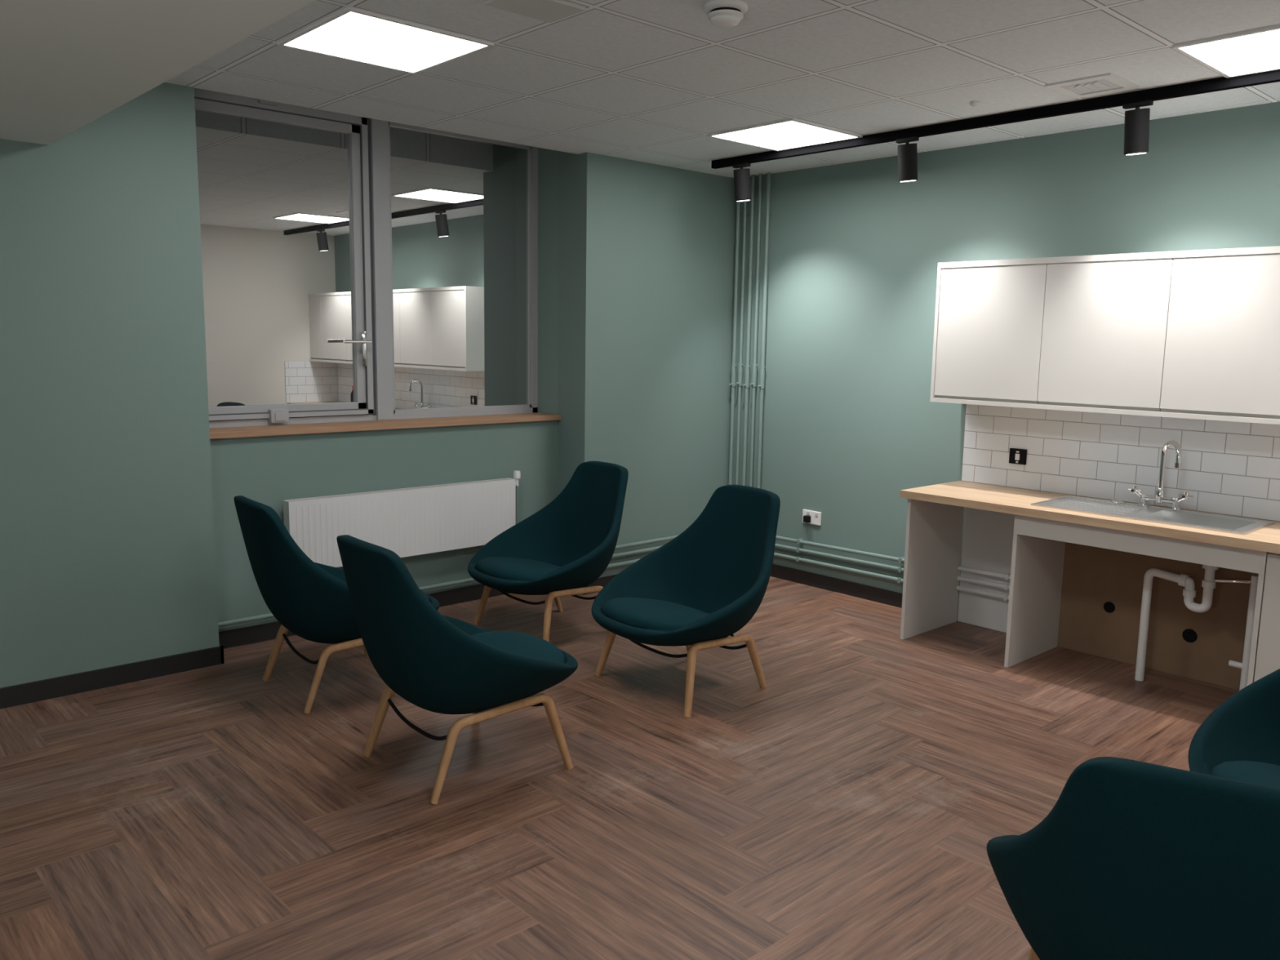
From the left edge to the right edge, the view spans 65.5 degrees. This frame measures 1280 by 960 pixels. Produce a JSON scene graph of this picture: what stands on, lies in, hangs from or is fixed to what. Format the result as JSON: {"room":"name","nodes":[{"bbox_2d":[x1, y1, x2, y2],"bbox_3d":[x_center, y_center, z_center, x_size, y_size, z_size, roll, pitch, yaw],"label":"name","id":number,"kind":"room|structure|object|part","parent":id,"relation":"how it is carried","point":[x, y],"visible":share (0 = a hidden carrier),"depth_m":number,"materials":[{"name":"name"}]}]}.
{"room":"common room","nodes":[
{"label":"common room","id":0,"kind":"room"},
{"bbox_2d":[0,82,736,688],"bbox_3d":[-2.126,-0.620,5.145,7.200,3.000,0.800,-6,11,-42],"label":"wall","id":1,"kind":"structure","parent":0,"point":[122,541],"depth_m":4.75,"materials":[{"name":"green paint"}]},
{"bbox_2d":[0,643,224,709],"bbox_3d":[-3.422,1.002,3.935,3.395,0.090,0.255,-6,11,-42],"label":"baseboard","id":2,"kind":"structure","parent":1,"relation":"attached to","point":[71,684],"depth_m":4.62,"materials":[{"name":"black plastic"}]},
{"bbox_2d":[217,577,475,626],"bbox_3d":[-1.537,0.677,5.749,1.820,0.027,0.027,-6,11,-42],"label":"pipe","id":3,"kind":"object","parent":1,"relation":"attached to","point":[268,615],"visible":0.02,"depth_m":5.33,"materials":[{"name":"metal"}]},
{"bbox_2d":[218,584,509,648],"bbox_3d":[-1.401,0.750,5.925,2.295,0.090,0.015,-6,11,-42],"label":"baseboard","id":4,"kind":"structure","parent":1,"relation":"attached to","point":[264,632],"depth_m":5.38,"materials":[{"name":"black plastic"}]},
{"bbox_2d":[194,88,560,439],"bbox_3d":[-1.460,-1.227,5.739,2.320,1.844,0.320,-6,11,-42],"label":"window","id":5,"kind":"structure","parent":1,"relation":"attached to","point":[355,268],"depth_m":5.71,"materials":[{"name":"clear glass"}]},
{"bbox_3d":[-1.972,-1.166,5.416,0.880,1.520,0.006,-6,11,-42],"label":"glass pane","id":6,"kind":"part","parent":5,"relation":"part of","materials":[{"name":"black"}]},
{"bbox_3d":[-1.965,-1.181,5.410,1.055,1.680,0.070,-6,11,-42],"label":"sash","id":7,"kind":"part","parent":5,"relation":"part of","materials":[{"name":"clear glass"}]},
{"bbox_3d":[-1.626,-0.750,5.691,0.171,0.200,0.076,-6,11,-42],"label":"handle","id":8,"kind":"part","parent":5,"relation":"part of","materials":[{"name":"silver metal"}]},
{"bbox_3d":[-1.105,-1.281,6.212,1.005,1.660,0.006,-6,11,-42],"label":"glass pane","id":9,"kind":"part","parent":5,"relation":"part of","materials":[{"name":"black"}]},
{"bbox_2d":[283,470,520,567],"bbox_3d":[-1.338,0.289,5.839,1.517,0.584,0.118,-6,11,-42],"label":"radiator","id":10,"kind":"object","parent":1,"relation":"attached to","point":[427,519],"visible":0.77,"depth_m":5.75,"materials":[{"name":"white metal"}]},
{"bbox_2d":[286,478,511,502],"bbox_3d":[-1.342,0.059,5.770,1.444,0.014,0.060,-6,11,-42],"label":"grille","id":11,"kind":"object","parent":10,"relation":"attached to","point":[501,482],"depth_m":5.75,"materials":[{"name":"white metal"}]},
{"bbox_2d":[583,573,617,595],"bbox_3d":[0.132,0.640,6.870,1.343,0.090,0.013,-6,11,-42],"label":"baseboard","id":12,"kind":"structure","parent":1,"relation":"attached to","point":[602,581],"depth_m":6.52,"materials":[{"name":"black plastic"}]},
{"bbox_2d":[0,576,1239,959],"bbox_3d":[-0.355,1.194,3.265,7.000,0.001,5.550,-6,11,-42],"label":"floor","id":13,"kind":"structure","parent":0,"point":[848,806],"depth_m":3.58,"materials":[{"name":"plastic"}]},
{"bbox_2d":[234,495,439,714],"bbox_3d":[-1.399,0.511,4.665,0.876,0.932,0.831,-6,11,-39],"label":"lounge chair","id":14,"kind":"object","parent":13,"relation":"on","point":[311,600],"visible":0.68,"depth_m":4.32,"materials":[{"name":"teal fabric"}]},
{"bbox_3d":[-1.579,0.785,4.915,0.082,0.311,0.580,8,11,42],"label":"leg frame","id":15,"kind":"part","parent":14,"relation":"part of","materials":[{"name":"brown wood"}]},
{"bbox_3d":[-1.234,0.851,4.499,0.580,0.311,0.082,-4,10,-31],"label":"leg frame","id":16,"kind":"part","parent":14,"relation":"part of","materials":[{"name":"brown wood"}]},
{"bbox_2d":[420,589,429,601],"bbox_3d":[-1.302,0.622,4.763,0.536,0.176,0.604,-6,11,-39],"label":"cushion","id":17,"kind":"object","parent":14,"relation":"on","point":[427,596],"depth_m":4.79,"materials":[{"name":"teal fabric"}]},
{"bbox_2d":[336,534,577,804],"bbox_3d":[-0.687,0.639,3.850,0.876,0.932,0.831,-6,11,-41],"label":"lounge chair","id":18,"kind":"object","parent":13,"relation":"on","point":[436,662],"visible":1,"depth_m":3.54,"materials":[{"name":"teal fabric"}]},
{"bbox_3d":[-0.874,0.915,4.093,0.082,0.311,0.580,8,11,40],"label":"leg frame","id":19,"kind":"part","parent":18,"relation":"part of","materials":[{"name":"brown wood"}]},
{"bbox_3d":[-0.515,0.978,3.689,0.580,0.311,0.082,-4,10,-33],"label":"leg frame","id":20,"kind":"part","parent":18,"relation":"part of","materials":[{"name":"brown wood"}]},
{"bbox_2d":[470,631,564,663],"bbox_3d":[-0.593,0.750,3.951,0.536,0.176,0.604,-6,11,-41],"label":"cushion","id":21,"kind":"object","parent":18,"relation":"on","point":[516,642],"depth_m":4.01,"materials":[{"name":"teal fabric"}]},
{"bbox_2d":[467,461,628,641],"bbox_3d":[-0.513,0.393,5.588,0.876,0.932,0.831,-6,11,-41],"label":"lounge chair","id":22,"kind":"object","parent":13,"relation":"on","point":[562,548],"visible":0.99,"depth_m":5.72,"materials":[{"name":"teal fabric"}]},
{"bbox_3d":[-0.695,0.668,5.836,0.580,0.311,0.082,-4,10,-33],"label":"leg frame","id":23,"kind":"part","parent":22,"relation":"part of","materials":[{"name":"brown wood"}]},
{"bbox_2d":[476,556,561,580],"bbox_3d":[-0.611,0.525,5.521,0.536,0.176,0.604,-6,11,-41],"label":"cushion","id":24,"kind":"object","parent":22,"relation":"on","point":[499,568],"depth_m":5.37,"materials":[{"name":"teal fabric"}]},
{"bbox_3d":[-0.336,0.732,5.432,0.082,0.311,0.580,8,11,40],"label":"leg frame","id":25,"kind":"part","parent":22,"relation":"part of","materials":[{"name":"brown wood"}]},
{"bbox_2d":[591,484,780,717],"bbox_3d":[0.218,0.527,4.736,0.876,0.932,0.831,-5,10,-38],"label":"lounge chair","id":26,"kind":"object","parent":13,"relation":"on","point":[696,590],"visible":1,"depth_m":4.86,"materials":[{"name":"teal fabric"}]},
{"bbox_3d":[0.047,0.801,4.993,0.580,0.311,0.082,-4,9,-30],"label":"leg frame","id":27,"kind":"part","parent":26,"relation":"part of","materials":[{"name":"brown wood"}]},
{"bbox_2d":[602,597,709,630],"bbox_3d":[0.116,0.658,4.675,0.536,0.176,0.604,-5,10,-38],"label":"cushion","id":28,"kind":"object","parent":26,"relation":"on","point":[634,613],"depth_m":4.54,"materials":[{"name":"teal fabric"}]},
{"bbox_3d":[0.385,0.867,4.572,0.082,0.311,0.580,9,11,43],"label":"leg frame","id":29,"kind":"part","parent":26,"relation":"part of","materials":[{"name":"brown wood"}]},
{"bbox_2d":[900,498,964,639],"bbox_3d":[1.683,0.471,5.708,0.570,0.803,0.020,-6,11,-42],"label":"end panel","id":30,"kind":"object","parent":13,"relation":"on","point":[934,531],"visible":0.79,"depth_m":5.68,"materials":[{"name":"laminate"}]},
{"bbox_2d":[986,756,1279,959],"bbox_3d":[1.169,0.917,2.117,0.831,0.932,0.876,5,9,28],"label":"lounge chair","id":31,"kind":"object","parent":13,"relation":"on","point":[1132,860],"visible":1,"depth_m":1.77,"materials":[{"name":"teal fabric"}]},
{"bbox_3d":[0.924,1.203,2.286,0.082,0.311,0.580,4,9,21],"label":"leg frame","id":32,"kind":"part","parent":31,"relation":"part of","materials":[{"name":"brown wood"}]},
{"bbox_2d":[1004,514,1269,690],"bbox_3d":[2.471,0.606,4.854,0.570,0.803,1.120,-6,11,-42],"label":"base cabinet","id":33,"kind":"object","parent":13,"relation":"on","point":[1073,586],"visible":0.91,"depth_m":5.08,"materials":[{"name":"laminate"}]},
{"bbox_3d":[2.101,0.542,5.256,0.570,0.803,0.020,-6,11,-42],"label":"panel","id":34,"kind":"part","parent":33,"relation":"part of","materials":[{"name":"laminate"}]},
{"bbox_3d":[2.274,0.283,4.621,0.020,0.104,1.080,-6,11,-42],"label":"rail","id":35,"kind":"part","parent":33,"relation":"part of","materials":[{"name":"laminate"}]},
{"bbox_3d":[2.842,0.669,4.453,0.570,0.803,0.020,-6,11,-42],"label":"panel","id":36,"kind":"part","parent":33,"relation":"part of","materials":[{"name":"laminate"}]},
{"bbox_2d":[1187,668,1279,788],"bbox_3d":[2.091,0.823,2.883,0.876,0.932,0.831,-3,9,-27],"label":"lounge chair","id":37,"kind":"object","parent":13,"relation":"on","point":[1239,740],"visible":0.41,"depth_m":3.15,"materials":[{"name":"teal fabric"}]},
{"bbox_2d":[1210,760,1279,788],"bbox_3d":[1.976,0.951,2.842,0.536,0.176,0.604,-3,9,-27],"label":"cushion","id":38,"kind":"object","parent":37,"relation":"on","point":[1263,772],"depth_m":2.94,"materials":[{"name":"teal fabric"}]},
{"bbox_2d":[1253,552,1279,681],"bbox_3d":[3.050,0.705,4.232,0.573,0.803,0.586,-6,11,-42],"label":"base cabinet","id":39,"kind":"object","parent":13,"relation":"on","point":[1268,657],"visible":0.5,"depth_m":4.21,"materials":[{"name":"laminate"}]},
{"bbox_3d":[3.769,0.828,3.453,0.573,0.803,0.344,-6,11,-42],"label":"base cabinet","id":40,"kind":"object","parent":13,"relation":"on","visible":0},
{"bbox_2d":[899,480,1279,553],"bbox_3d":[2.769,0.240,4.459,0.624,0.040,3.304,-6,11,-42],"label":"countertop","id":41,"kind":"structure","parent":40,"relation":"on","point":[1012,500],"depth_m":4.87,"materials":[{"name":"brown wood"}]},
{"bbox_2d":[1031,495,1275,534],"bbox_3d":[2.452,0.228,4.817,0.435,0.173,0.960,-6,11,-42],"label":"sink","id":42,"kind":"object","parent":41,"relation":"in","point":[1113,508],"visible":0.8,"depth_m":4.82,"materials":[{"name":"metal"}]},
{"bbox_2d":[1128,440,1193,511],"bbox_3d":[2.562,-0.029,4.906,0.125,0.344,0.304,-6,11,-42],"label":"tap","id":43,"kind":"object","parent":42,"relation":"on","point":[1159,496],"visible":1,"depth_m":4.91,"materials":[{"name":"silver metal"}]},
{"bbox_3d":[2.505,0.058,5.025,0.063,0.056,0.063,1,8,2],"label":"tap handle","id":44,"kind":"part","parent":43,"relation":"part of","materials":[{"name":"silver metal"}]},
{"bbox_3d":[2.591,-0.038,4.866,0.044,0.314,0.162,0,8,-7],"label":"spout","id":45,"kind":"part","parent":43,"relation":"part of","materials":[{"name":"silver metal"}]},
{"bbox_3d":[2.660,0.085,4.857,0.063,0.056,0.063,1,8,2],"label":"tap handle","id":46,"kind":"part","parent":43,"relation":"part of","materials":[{"name":"silver metal"}]},
{"bbox_2d":[1134,564,1258,690],"bbox_3d":[2.660,0.685,4.737,0.524,0.683,0.081,8,11,42],"label":"pipe","id":47,"kind":"object","parent":42,"relation":"attached to","point":[1209,583],"visible":0.98,"depth_m":4.73,"materials":[{"name":"white plastic"}]},
{"bbox_3d":[2.602,0.261,4.660,0.320,0.156,0.410,-6,11,-42],"label":"bowl","id":48,"kind":"part","parent":42,"relation":"part of","materials":[{"name":"metal"}]},
{"bbox_2d":[164,0,1279,177],"bbox_3d":[-0.207,-1.625,2.749,7.000,0.210,5.250,-6,11,-42],"label":"ceiling","id":49,"kind":"structure","parent":0,"point":[645,81],"depth_m":4.15,"materials":[{"name":"tile"}]},
{"bbox_2d":[0,0,315,145],"bbox_3d":[-1.771,-1.174,1.371,2.770,0.339,5.240,-6,11,-42],"label":"soffit","id":50,"kind":"object","parent":49,"relation":"attached to","point":[65,65],"depth_m":2.75,"materials":[{"name":"paint"}]},
{"bbox_2d":[276,6,494,74],"bbox_3d":[-0.983,-1.682,3.839,0.600,0.010,0.600,-6,11,-42],"label":"recessed light","id":51,"kind":"object","parent":49,"relation":"in","point":[349,33],"visible":1,"depth_m":3.81,"materials":[{"name":"white plastic"}]},
{"bbox_2d":[484,0,585,22],"bbox_3d":[-0.354,-1.603,3.363,0.280,0.012,0.200,-6,11,-42],"label":"ceiling plate","id":52,"kind":"object","parent":49,"relation":"attached to","point":[546,11],"visible":1,"depth_m":3.37,"materials":[{"name":"metal"}]},
{"bbox_2d":[703,0,747,28],"bbox_3d":[0.289,-1.565,3.360,0.148,0.065,0.148,-6,11,-42],"label":"smoke detector","id":53,"kind":"object","parent":49,"relation":"attached to","point":[725,14],"visible":1,"depth_m":3.32,"materials":[{"name":"white plastic"}]},
{"bbox_2d":[706,118,862,151],"bbox_3d":[0.790,-1.883,5.444,0.600,0.010,0.600,-6,11,-42],"label":"recessed light","id":54,"kind":"object","parent":49,"relation":"in","point":[790,133],"visible":1,"depth_m":5.42,"materials":[{"name":"white plastic"}]},
{"bbox_2d":[969,100,981,106],"bbox_3d":[1.559,-1.747,4.626,0.050,0.022,0.050,-6,11,-42],"label":"ceiling sensor","id":55,"kind":"object","parent":49,"relation":"attached to","point":[975,103],"visible":1,"depth_m":4.61,"materials":[{"name":"white plastic"}]},
{"bbox_2d":[711,69,1279,201],"bbox_3d":[2.053,-1.608,4.583,0.125,0.269,4.700,-6,11,-42],"label":"track light","id":56,"kind":"object","parent":49,"relation":"attached to","point":[1136,126],"visible":1,"depth_m":4.76,"materials":[{"name":"black metal"}]},
{"bbox_2d":[1044,72,1139,98],"bbox_3d":[1.954,-1.699,4.300,0.300,0.013,0.280,-6,11,-42],"label":"ceiling vent","id":57,"kind":"object","parent":49,"relation":"in","point":[1109,82],"visible":1,"depth_m":4.29,"materials":[{"name":"white plastic"}]},
{"bbox_2d":[1171,25,1279,78],"bbox_3d":[2.407,-1.605,3.692,0.600,0.010,0.600,-6,11,-42],"label":"recessed light","id":58,"kind":"object","parent":49,"relation":"in","point":[1256,51],"visible":1,"depth_m":3.75,"materials":[{"name":"white plastic"}]},
{"bbox_2d":[728,101,1279,628],"bbox_3d":[2.465,-0.569,5.313,0.200,3.000,5.150,-6,11,-42],"label":"wall","id":59,"kind":"structure","parent":0,"point":[851,423],"depth_m":6.09,"materials":[{"name":"green paint"}]},
{"bbox_2d":[728,201,742,484],"bbox_3d":[0.666,-0.881,7.056,0.074,2.455,0.048,-6,11,-42],"label":"pipe","id":60,"kind":"object","parent":59,"relation":"attached to","point":[739,215],"visible":0.89,"depth_m":7.04,"materials":[{"name":"green metal"}]},
{"bbox_2d":[735,200,748,484],"bbox_3d":[0.708,-0.873,7.010,0.074,2.455,0.048,-6,11,-42],"label":"pipe","id":61,"kind":"object","parent":59,"relation":"attached to","point":[740,382],"visible":0.88,"depth_m":6.99,"materials":[{"name":"green metal"}]},
{"bbox_2d":[742,174,755,485],"bbox_3d":[0.753,-0.866,6.962,0.074,2.455,0.048,-6,11,-42],"label":"pipe","id":62,"kind":"object","parent":59,"relation":"attached to","point":[747,371],"visible":0.93,"depth_m":6.93,"materials":[{"name":"green metal"}]},
{"bbox_2d":[606,552,903,582],"bbox_3d":[0.779,0.618,6.180,1.330,0.047,1.844,-6,11,-42],"label":"pipe","id":63,"kind":"object","parent":59,"relation":"attached to","point":[800,558],"visible":0.57,"depth_m":6.54,"materials":[{"name":"metal"}]},
{"bbox_2d":[749,173,763,487],"bbox_3d":[0.797,-0.858,6.913,0.074,2.455,0.048,-6,11,-42],"label":"pipe","id":64,"kind":"object","parent":59,"relation":"attached to","point":[754,366],"visible":0.98,"depth_m":6.88,"materials":[{"name":"green metal"}]},
{"bbox_2d":[611,543,903,572],"bbox_3d":[0.780,0.552,6.171,1.330,0.054,1.844,-6,11,-42],"label":"pipe","id":65,"kind":"object","parent":59,"relation":"attached to","point":[900,569],"visible":0.57,"depth_m":6.57,"materials":[{"name":"metal"}]},
{"bbox_2d":[614,534,904,563],"bbox_3d":[0.781,0.495,6.163,1.330,0.059,1.844,-6,11,-42],"label":"pipe","id":66,"kind":"object","parent":59,"relation":"attached to","point":[798,541],"visible":0.56,"depth_m":6.59,"materials":[{"name":"green metal"}]},
{"bbox_2d":[756,172,771,488],"bbox_3d":[0.846,-0.850,6.861,0.074,2.455,0.048,-6,11,-42],"label":"pipe","id":67,"kind":"object","parent":59,"relation":"attached to","point":[762,380],"visible":0.96,"depth_m":6.83,"materials":[{"name":"green metal"}]},
{"bbox_2d":[802,509,821,525],"bbox_3d":[1.145,0.253,6.691,0.045,0.090,0.150,-6,11,-42],"label":"wall socket","id":68,"kind":"object","parent":59,"relation":"attached to","point":[810,517],"visible":1,"depth_m":6.69,"materials":[{"name":"white plastic"}]},
{"bbox_2d":[769,564,902,608],"bbox_3d":[1.257,0.691,6.646,0.013,0.090,1.868,-6,11,-42],"label":"baseboard","id":69,"kind":"structure","parent":59,"relation":"attached to","point":[834,584],"depth_m":6.58,"materials":[{"name":"black plastic"}]},
{"bbox_2d":[955,585,1008,600],"bbox_3d":[2.091,0.669,5.692,0.051,0.038,0.596,-6,11,-42],"label":"pipe","id":70,"kind":"object","parent":59,"relation":"attached to","point":[1006,597],"visible":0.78,"depth_m":5.77,"materials":[{"name":"metal"}]},
{"bbox_2d":[956,575,1009,591],"bbox_3d":[2.092,0.610,5.684,0.051,0.038,0.596,-6,11,-42],"label":"pipe","id":71,"kind":"object","parent":59,"relation":"attached to","point":[1006,587],"visible":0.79,"depth_m":5.76,"materials":[{"name":"metal"}]},
{"bbox_2d":[957,565,1010,580],"bbox_3d":[2.093,0.550,5.676,0.051,0.038,0.596,-6,11,-42],"label":"pipe","id":72,"kind":"object","parent":59,"relation":"attached to","point":[1006,576],"visible":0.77,"depth_m":5.75,"materials":[{"name":"metal"}]},
{"bbox_2d":[957,506,1014,632],"bbox_3d":[2.111,0.483,5.681,0.005,0.798,0.600,-6,11,-42],"label":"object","id":73,"kind":"object","parent":59,"relation":"attached to","point":[988,535],"depth_m":5.79,"materials":[{"name":"paint"}]},
{"bbox_2d":[929,257,1047,408],"bbox_3d":[1.967,-0.798,5.426,0.344,0.765,0.618,-6,11,-42],"label":"upper cabinet","id":74,"kind":"object","parent":59,"relation":"attached to","point":[988,314],"visible":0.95,"depth_m":5.30,"materials":[{"name":"laminate"}]},
{"bbox_2d":[1035,251,1173,416],"bbox_3d":[2.377,-0.727,4.981,0.344,0.765,0.600,-6,11,-42],"label":"upper cabinet","id":75,"kind":"object","parent":59,"relation":"attached to","point":[1104,326],"visible":0.94,"depth_m":4.86,"materials":[{"name":"laminate"}]},
{"bbox_2d":[961,404,1279,521],"bbox_3d":[3.002,-0.040,4.627,0.009,0.473,3.278,-6,11,-42],"label":"tile backsplash","id":76,"kind":"structure","parent":59,"relation":"attached to","point":[1228,468],"depth_m":5.15,"materials":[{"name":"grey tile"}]},
{"bbox_2d":[1008,448,1026,464],"bbox_3d":[2.117,-0.132,5.575,0.013,0.086,0.100,-6,11,-42],"label":"wall switch","id":77,"kind":"object","parent":76,"relation":"attached to","point":[1019,456],"visible":1,"depth_m":5.57,"materials":[{"name":"plastic"}]},
{"bbox_2d":[1157,245,1279,424],"bbox_3d":[2.781,-0.658,4.543,0.344,0.765,0.600,-6,11,-42],"label":"upper cabinet","id":78,"kind":"object","parent":59,"relation":"attached to","point":[1222,357],"visible":1,"depth_m":4.47,"materials":[{"name":"laminate"}]}
]}

